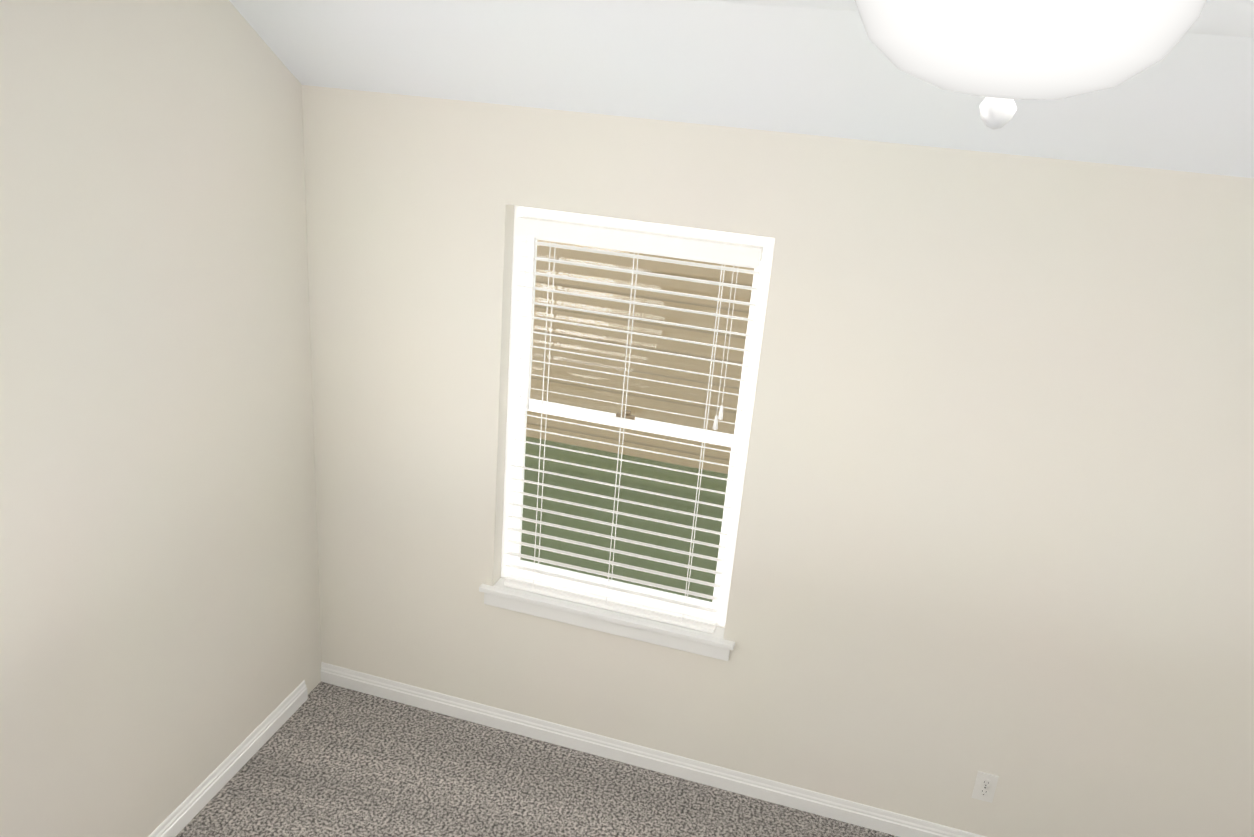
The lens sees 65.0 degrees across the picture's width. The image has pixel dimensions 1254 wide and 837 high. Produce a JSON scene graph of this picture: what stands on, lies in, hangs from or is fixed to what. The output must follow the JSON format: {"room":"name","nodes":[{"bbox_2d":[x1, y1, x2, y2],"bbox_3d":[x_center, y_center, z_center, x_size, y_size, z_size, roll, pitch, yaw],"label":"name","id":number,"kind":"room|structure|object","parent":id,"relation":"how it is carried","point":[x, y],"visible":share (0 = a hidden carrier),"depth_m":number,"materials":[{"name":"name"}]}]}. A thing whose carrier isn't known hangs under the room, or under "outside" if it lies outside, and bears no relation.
{"room":"empty bedroom","nodes":[
{"label":"empty bedroom","id":0,"kind":"room"},
{"bbox_2d":[0,0,321,836],"bbox_3d":[-1.796,0.472,1.925,0.120,2.775,4.720,9,21,12],"label":"wall","id":1,"kind":"structure","parent":0,"point":[160,640],"depth_m":2.93,"materials":[{"name":"paint"}]},
{"bbox_2d":[148,680,307,836],"bbox_3d":[-1.887,1.803,2.187,0.014,0.090,4.230,9,21,12],"label":"baseboard","id":2,"kind":"structure","parent":1,"relation":"attached to","point":[182,815],"depth_m":3.62,"materials":[{"name":"white wood"}]},
{"bbox_2d":[176,682,897,836],"bbox_3d":[2.982,2.914,0.564,11.050,0.120,6.600,9,21,12],"label":"floor","id":3,"kind":"structure","parent":0,"point":[328,760],"depth_m":3.71,"materials":[{"name":"carpet"}]},
{"bbox_2d":[229,0,1253,177],"bbox_3d":[0.719,-0.895,2.641,4.015,0.325,0.639,9,21,12],"label":"ceiling","id":4,"kind":"structure","parent":0,"point":[1186,104],"depth_m":2.75,"materials":[{"name":"paint"}]},
{"bbox_2d":[302,85,1253,836],"bbox_3d":[1.066,0.214,3.263,4.972,2.775,0.313,9,21,12],"label":"wall","id":5,"kind":"structure","parent":0,"point":[996,511],"depth_m":3.27,"materials":[{"name":"paint"}]},
{"bbox_2d":[479,578,734,660],"bbox_3d":[-0.083,0.764,3.765,1.012,0.082,0.140,9,21,12],"label":"window sill","id":6,"kind":"structure","parent":5,"relation":"attached to","point":[499,594],"depth_m":3.72,"materials":[{"name":"white wood"}]},
{"bbox_2d":[501,206,774,627],"bbox_3d":[0.002,0.010,3.572,0.923,1.476,0.092,9,21,12],"label":"window","id":7,"kind":"structure","parent":5,"relation":"in","point":[757,312],"depth_m":3.56,"materials":[{"name":"white"}]},
{"bbox_2d":[616,409,634,419],"bbox_3d":[-0.003,-0.014,3.537,0.070,0.028,0.028,9,21,12],"label":"lock","id":8,"kind":"object","parent":7,"relation":"attached to","point":[629,415],"visible":0.88,"depth_m":3.53,"materials":[{"name":"brown metal"}]},
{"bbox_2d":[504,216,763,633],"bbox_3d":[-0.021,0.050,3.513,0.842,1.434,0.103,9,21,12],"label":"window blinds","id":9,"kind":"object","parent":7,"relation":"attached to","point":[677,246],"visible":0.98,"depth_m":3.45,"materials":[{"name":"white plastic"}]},
{"bbox_2d":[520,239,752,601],"bbox_3d":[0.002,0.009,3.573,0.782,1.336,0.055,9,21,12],"label":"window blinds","id":10,"kind":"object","parent":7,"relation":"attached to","point":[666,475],"depth_m":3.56,"materials":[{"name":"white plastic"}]},
{"bbox_2d":[321,662,985,836],"bbox_3d":[0.544,1.423,3.759,4.098,0.090,0.157,9,21,12],"label":"baseboard","id":11,"kind":"structure","parent":5,"relation":"attached to","point":[840,809],"depth_m":3.88,"materials":[{"name":"white wood"}]},
{"bbox_2d":[972,771,998,802],"bbox_3d":[1.271,1.309,3.491,0.070,0.115,0.010,9,21,12],"label":"electrical outlet","id":12,"kind":"object","parent":5,"relation":"attached to","point":[985,785],"visible":1,"depth_m":3.49,"materials":[{"name":"white plastic"}]},
{"bbox_2d":[694,0,1253,37],"bbox_3d":[0.636,-0.479,0.849,4.970,0.120,4.840,9,21,12],"label":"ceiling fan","id":13,"kind":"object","parent":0,"point":[1227,17],"depth_m":1.96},
{"bbox_2d":[855,0,1206,129],"bbox_3d":[0.311,-0.323,0.786,0.342,0.178,0.342,9,21,12],"label":"ceiling light","id":14,"kind":"object","parent":13,"relation":"attached to","point":[1000,55],"visible":1,"depth_m":0.71,"materials":[{"name":"white glass"}]},
{"label":"outside","id":15,"kind":"structure","parent":0,"visible":0},
{"bbox_2d":[520,239,753,601],"bbox_3d":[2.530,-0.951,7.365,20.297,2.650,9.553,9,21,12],"label":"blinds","id":16,"kind":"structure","parent":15,"point":[563,357],"depth_m":6.83,"materials":[{"name":"white plastic"}]}
]}

